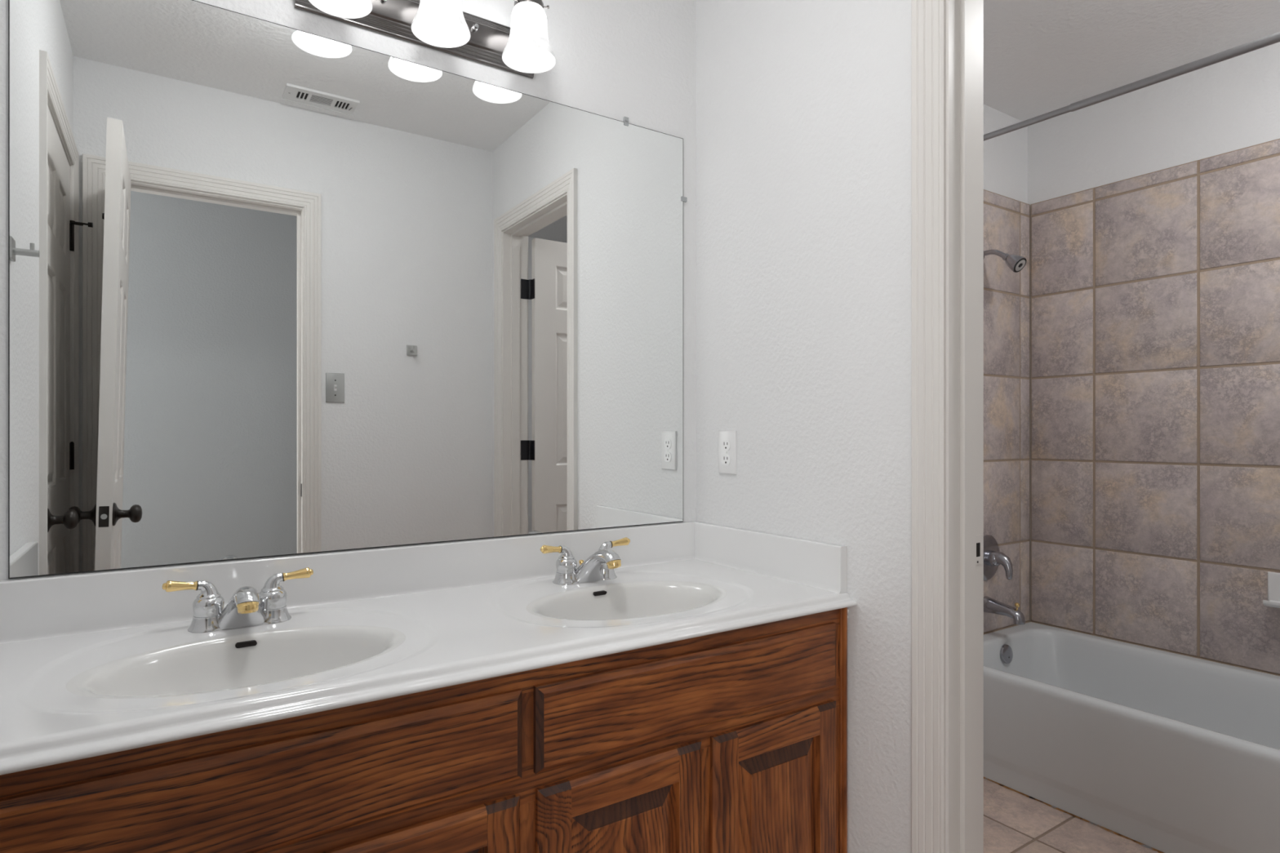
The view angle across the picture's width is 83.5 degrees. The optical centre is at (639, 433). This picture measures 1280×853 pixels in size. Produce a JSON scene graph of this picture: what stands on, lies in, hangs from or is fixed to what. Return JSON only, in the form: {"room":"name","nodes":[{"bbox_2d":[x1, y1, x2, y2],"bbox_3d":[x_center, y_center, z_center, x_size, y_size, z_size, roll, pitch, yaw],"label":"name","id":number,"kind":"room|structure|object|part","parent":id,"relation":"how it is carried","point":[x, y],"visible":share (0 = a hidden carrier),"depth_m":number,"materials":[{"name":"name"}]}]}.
{"room":"bathroom","nodes":[
{"label":"bathroom","id":0,"kind":"room"},
{"bbox_2d":[0,0,1027,580],"bbox_3d":[0.239,-0.073,2.151,3.532,2.440,0.115,0,0,-33],"label":"wall","id":1,"kind":"structure","parent":0,"point":[634,60],"depth_m":1.87,"materials":[{"name":"white paint"}]},
{"bbox_2d":[8,0,687,578],"bbox_3d":[-0.469,-0.294,1.609,1.437,1.081,0.007,0,0,-33],"label":"wall mirror","id":2,"kind":"object","parent":1,"relation":"attached to","point":[274,289],"visible":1,"depth_m":1.46,"materials":[{"name":"silver mirror"}]},
{"bbox_2d":[0,520,697,644],"bbox_3d":[-0.466,0.299,1.600,1.515,0.102,0.024,0,0,-33],"label":"backsplash","id":3,"kind":"structure","parent":1,"relation":"attached to","point":[66,605],"depth_m":1.47,"materials":[{"name":"white stone"}]},
{"bbox_2d":[294,0,555,78],"bbox_3d":[-0.436,-0.955,1.540,0.535,0.203,0.159,0,0,-33],"label":"vanity light","id":4,"kind":"object","parent":1,"relation":"attached to","point":[523,48],"visible":1,"depth_m":1.58,"materials":[{"name":"white glass"}]},
{"bbox_3d":[-0.593,-0.912,1.414,0.121,0.119,0.121,0,0,-33],"label":"lamp shade","id":5,"kind":"part","parent":4,"relation":"part of","materials":[{"name":"white glass"}]},
{"bbox_3d":[-0.423,-0.912,1.526,0.121,0.119,0.121,0,0,-33],"label":"lamp shade","id":6,"kind":"part","parent":4,"relation":"part of","materials":[{"name":"white glass"}]},
{"bbox_3d":[-0.423,-0.925,1.526,0.055,0.092,0.055,0,0,-33],"label":"bulb","id":7,"kind":"part","parent":4,"relation":"part of","materials":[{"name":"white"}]},
{"bbox_3d":[-0.254,-0.925,1.638,0.055,0.092,0.055,0,0,-33],"label":"bulb","id":8,"kind":"part","parent":4,"relation":"part of","materials":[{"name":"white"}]},
{"bbox_3d":[-0.254,-0.912,1.638,0.121,0.119,0.121,0,0,-33],"label":"lamp shade","id":9,"kind":"part","parent":4,"relation":"part of","materials":[{"name":"white glass"}]},
{"bbox_2d":[983,189,1030,633],"bbox_3d":[1.279,-0.077,2.760,0.814,1.748,0.015,0,0,-33],"label":"tiled wall","id":10,"kind":"structure","parent":1,"relation":"attached to","point":[1006,220],"depth_m":2.88,"materials":[{"name":"tile"}]},
{"bbox_2d":[983,534,1013,580],"bbox_3d":[1.383,0.486,2.757,0.177,0.177,0.104,0,0,-33],"label":"shower valve","id":11,"kind":"object","parent":10,"relation":"attached to","point":[993,557],"visible":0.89,"depth_m":2.77,"materials":[{"name":"silver metal"}]},
{"bbox_3d":[1.387,0.506,2.752,0.060,0.100,0.091,0,0,-33],"label":"handle","id":12,"kind":"part","parent":11,"relation":"part of","materials":[{"name":"silver metal"}]},
{"bbox_2d":[983,595,1025,624],"bbox_3d":[1.388,0.673,2.732,0.061,0.078,0.152,0,0,-33],"label":"tub spout","id":13,"kind":"object","parent":10,"relation":"attached to","point":[990,605],"visible":0.94,"depth_m":2.71,"materials":[{"name":"silver metal"}]},
{"bbox_3d":[1.415,0.651,2.690,0.018,0.030,0.018,0,0,-33],"label":"diverter knob","id":14,"kind":"part","parent":13,"relation":"part of","materials":[{"name":"gold metal"}]},
{"bbox_2d":[983,249,1026,272],"bbox_3d":[1.363,-0.658,2.702,0.061,0.123,0.176,0,0,-33],"label":"showerhead","id":15,"kind":"object","parent":10,"relation":"attached to","point":[1015,263],"visible":0.86,"depth_m":2.65,"materials":[{"name":"silver metal"}]},
{"bbox_3d":[1.345,-0.677,2.729,0.019,0.048,0.110,0,0,-33],"label":"arm","id":16,"kind":"part","parent":15,"relation":"part of","materials":[{"name":"silver metal"}]},
{"bbox_2d":[983,31,1279,141],"bbox_3d":[1.449,-0.978,1.947,0.036,0.065,1.559,0,0,-33],"label":"curtain rod","id":17,"kind":"object","parent":1,"relation":"attached to","point":[1273,38],"visible":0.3,"depth_m":1.99,"materials":[{"name":"silver metal"}]},
{"bbox_2d":[696,0,911,852],"bbox_3d":[0.999,-0.073,0.864,0.115,2.440,2.870,0,0,-33],"label":"wall","id":18,"kind":"structure","parent":0,"point":[804,107],"depth_m":1.64,"materials":[{"name":"white paint"}]},
{"bbox_2d":[718,431,736,474],"bbox_3d":[0.232,0.051,1.912,0.008,0.114,0.070,0,0,-33],"label":"wall outlet","id":19,"kind":"object","parent":18,"relation":"attached to","point":[726,439],"visible":1,"depth_m":1.91,"materials":[{"name":"white plastic"}]},
{"bbox_2d":[721,454,730,465],"bbox_3d":[0.229,0.071,1.910,0.002,0.029,0.034,0,0,-33],"label":"receptacle","id":20,"kind":"object","parent":19,"relation":"attached to","point":[726,459],"depth_m":1.91,"materials":[{"name":"white plastic"}]},
{"bbox_2d":[721,440,730,450],"bbox_3d":[0.229,0.032,1.910,0.002,0.029,0.034,0,0,-33],"label":"receptacle","id":21,"kind":"object","parent":19,"relation":"attached to","point":[726,444],"depth_m":1.91,"materials":[{"name":"white plastic"}]},
{"bbox_2d":[911,0,983,852],"bbox_3d":[0.810,0.091,1.150,0.147,2.112,0.760,0,0,-33],"label":"trim","id":22,"kind":"structure","parent":18,"relation":"attached to","point":[948,35],"depth_m":1.39,"materials":[{"name":"white paint"}]},
{"bbox_3d":[0.674,0.232,1.427,0.028,0.058,0.002,0,0,-33],"label":"strike plate","id":23,"kind":"part","parent":22,"relation":"part of","materials":[{"name":"white paint"}]},
{"bbox_2d":[983,778,1158,852],"bbox_3d":[0.245,1.187,0.435,5.415,0.080,2.985,0,0,-33],"label":"floor","id":24,"kind":"structure","parent":0,"point":[1014,822],"depth_m":2.06,"materials":[{"name":"tile"}]},
{"bbox_2d":[0,607,848,852],"bbox_3d":[-0.321,0.762,1.381,1.514,0.770,0.544,0,0,-33],"label":"vanity cabinet","id":25,"kind":"object","parent":24,"relation":"on","point":[735,740],"visible":0.94,"depth_m":1.16,"materials":[{"name":"brown wood"}]},
{"bbox_3d":[-0.486,0.483,0.956,0.710,0.142,0.016,0,0,-33],"label":"drawer","id":26,"kind":"part","parent":25,"relation":"part of","materials":[{"name":"brown wood"}]},
{"bbox_3d":[-0.335,0.611,1.056,0.226,0.058,0.016,0,0,-33],"label":"rail","id":27,"kind":"part","parent":25,"relation":"part of","materials":[{"name":"brown wood"}]},
{"bbox_2d":[0,520,857,775],"bbox_3d":[-0.317,0.365,1.374,1.515,0.232,0.566,0,0,-33],"label":"countertop","id":28,"kind":"structure","parent":25,"relation":"on","point":[95,664],"depth_m":1.28,"materials":[{"name":"white stone"}]},
{"bbox_2d":[65,625,405,698],"bbox_3d":[-0.611,0.417,1.134,0.466,0.128,0.309,0,0,-33],"label":"basin","id":29,"kind":"object","parent":28,"relation":"in","point":[211,666],"depth_m":1.20,"materials":[{"name":"white ceramic"}]},
{"bbox_2d":[162,567,313,632],"bbox_3d":[-0.735,0.306,1.305,0.192,0.094,0.194,0,0,6],"label":"faucet","id":30,"kind":"object","parent":28,"relation":"on","point":[246,607],"visible":1,"depth_m":1.29,"materials":[{"name":"silver metal"}]},
{"bbox_3d":[-0.815,0.270,1.270,0.053,0.023,0.020,0,0,-42],"label":"lever","id":31,"kind":"part","parent":30,"relation":"part of","materials":[{"name":"gold metal"}]},
{"bbox_3d":[-0.781,0.297,1.298,0.050,0.063,0.050,0,0,-33],"label":"handle","id":32,"kind":"part","parent":30,"relation":"part of","materials":[{"name":"silver metal"}]},
{"bbox_3d":[-0.703,0.309,1.273,0.098,0.085,0.162,0,0,-33],"label":"spout","id":33,"kind":"part","parent":30,"relation":"part of","materials":[{"name":"silver metal"}]},
{"bbox_3d":[-0.695,0.297,1.355,0.050,0.063,0.050,0,0,-33],"label":"handle","id":34,"kind":"part","parent":30,"relation":"part of","materials":[{"name":"silver metal"}]},
{"bbox_3d":[-0.656,0.270,1.376,0.053,0.023,0.020,0,0,-25],"label":"lever","id":35,"kind":"part","parent":30,"relation":"part of","materials":[{"name":"gold metal"}]},
{"bbox_2d":[540,537,630,585],"bbox_3d":[-0.129,0.306,1.706,0.192,0.094,0.194,0,0,6],"label":"faucet","id":36,"kind":"object","parent":28,"relation":"on","point":[601,565],"visible":1,"depth_m":1.68,"materials":[{"name":"silver metal"}]},
{"bbox_3d":[-0.209,0.270,1.671,0.053,0.023,0.020,0,0,-42],"label":"lever","id":37,"kind":"part","parent":36,"relation":"part of","materials":[{"name":"gold metal"}]},
{"bbox_3d":[-0.174,0.297,1.699,0.050,0.063,0.050,0,0,-33],"label":"handle","id":38,"kind":"part","parent":36,"relation":"part of","materials":[{"name":"silver metal"}]},
{"bbox_3d":[-0.096,0.309,1.674,0.098,0.085,0.162,0,0,-33],"label":"spout","id":39,"kind":"part","parent":36,"relation":"part of","materials":[{"name":"silver metal"}]},
{"bbox_3d":[-0.088,0.297,1.756,0.050,0.063,0.050,0,0,-33],"label":"handle","id":40,"kind":"part","parent":36,"relation":"part of","materials":[{"name":"silver metal"}]},
{"bbox_3d":[-0.049,0.270,1.776,0.053,0.023,0.020,0,0,-25],"label":"lever","id":41,"kind":"part","parent":36,"relation":"part of","materials":[{"name":"gold metal"}]},
{"bbox_2d":[525,581,727,621],"bbox_3d":[-0.019,0.417,1.530,0.466,0.128,0.309,0,0,-33],"label":"basin","id":42,"kind":"object","parent":28,"relation":"in","point":[615,601],"depth_m":1.64,"materials":[{"name":"white ceramic"}]},
{"bbox_3d":[-0.334,0.802,1.055,0.226,0.324,0.011,0,0,-33],"label":"panel","id":43,"kind":"part","parent":25,"relation":"part of","materials":[{"name":"brown wood"}]},
{"bbox_3d":[-0.185,0.569,1.176,1.514,0.067,0.018,0,0,-33],"label":"rail","id":44,"kind":"part","parent":25,"relation":"part of","materials":[{"name":"brown wood"}]},
{"bbox_3d":[-0.142,0.802,1.183,0.058,0.440,0.016,0,0,-33],"label":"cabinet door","id":45,"kind":"part","parent":25,"relation":"part of","materials":[{"name":"brown wood"}]},
{"bbox_3d":[-0.025,0.611,1.260,0.223,0.058,0.016,0,0,-33],"label":"rail","id":46,"kind":"part","parent":25,"relation":"part of","materials":[{"name":"brown wood"}]},
{"bbox_3d":[-0.025,0.802,1.260,0.223,0.324,0.011,0,0,-33],"label":"panel","id":47,"kind":"part","parent":25,"relation":"part of","materials":[{"name":"brown wood"}]},
{"bbox_3d":[0.128,0.483,1.362,0.714,0.142,0.016,0,0,-33],"label":"drawer","id":48,"kind":"part","parent":25,"relation":"part of","materials":[{"name":"brown wood"}]},
{"bbox_3d":[0.163,0.802,1.385,0.058,0.440,0.016,0,0,-33],"label":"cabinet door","id":49,"kind":"part","parent":25,"relation":"part of","materials":[{"name":"brown wood"}]},
{"bbox_3d":[0.282,0.611,1.464,0.228,0.058,0.016,0,0,-33],"label":"rail","id":50,"kind":"part","parent":25,"relation":"part of","materials":[{"name":"brown wood"}]},
{"bbox_3d":[0.283,0.802,1.463,0.228,0.324,0.011,0,0,-33],"label":"panel","id":51,"kind":"part","parent":25,"relation":"part of","materials":[{"name":"brown wood"}]},
{"bbox_3d":[0.448,0.713,1.575,0.014,0.669,0.014,0,0,-33],"label":"scribe moulding","id":52,"kind":"part","parent":25,"relation":"part of","materials":[{"name":"brown wood"}]},
{"bbox_2d":[983,777,1164,852],"bbox_3d":[1.362,1.145,2.045,0.015,0.003,0.900,0,0,-33],"label":"trim","id":53,"kind":"structure","parent":24,"relation":"on","point":[1002,785],"depth_m":2.13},
{"bbox_2d":[983,622,1279,852],"bbox_3d":[1.737,0.965,2.137,0.732,0.365,1.529,0,0,-33],"label":"bathtub","id":54,"kind":"object","parent":24,"relation":"on","point":[1166,752],"visible":0.73,"depth_m":2.18,"materials":[{"name":"white ceramic"}]},
{"bbox_3d":[1.395,0.840,2.726,0.072,0.071,0.021,0,0,-33],"label":"overflow plate","id":55,"kind":"part","parent":54,"relation":"part of","materials":[{"name":"silver metal"}]},
{"bbox_2d":[983,0,1279,121],"bbox_3d":[0.245,-1.343,0.435,5.415,0.100,2.985,0,0,-33],"label":"ceiling","id":56,"kind":"structure","parent":0,"point":[1041,57],"depth_m":2.35,"materials":[{"name":"white paint"}]},
{"bbox_2d":[1027,41,1279,204],"bbox_3d":[2.127,-0.073,2.326,0.112,2.440,1.675,0,0,-33],"label":"wall","id":57,"kind":"structure","parent":0,"point":[1233,104],"depth_m":2.59,"materials":[{"name":"white paint"}]},
{"bbox_2d":[1030,138,1279,675],"bbox_3d":[2.050,-0.077,2.335,0.008,1.748,1.545,0,0,-33],"label":"tiled wall","id":58,"kind":"structure","parent":57,"relation":"attached to","point":[1155,295],"depth_m":2.58,"materials":[{"name":"tile"}]},
{"bbox_2d":[983,621,1279,675],"bbox_3d":[1.740,0.781,2.142,0.721,0.003,1.525,0,0,-33],"label":"trim","id":59,"kind":"structure","parent":58,"relation":"attached to","point":[1028,621],"depth_m":2.64,"materials":[{"name":"beige tile"}]},
{"bbox_2d":[1262,571,1279,608],"bbox_3d":[2.056,0.507,2.251,0.072,0.112,0.150,0,0,-33],"label":"soap dish","id":60,"kind":"object","parent":58,"relation":"attached to","point":[1273,579],"visible":1,"depth_m":2.31,"materials":[{"name":"white ceramic"}]},
{"bbox_2d":[1262,600,1279,608],"bbox_3d":[2.054,0.546,2.250,0.066,0.026,0.138,0,0,-33],"label":"tray","id":61,"kind":"object","parent":60,"relation":"on","point":[1273,603],"depth_m":2.28,"materials":[{"name":"white plastic"}]}
]}

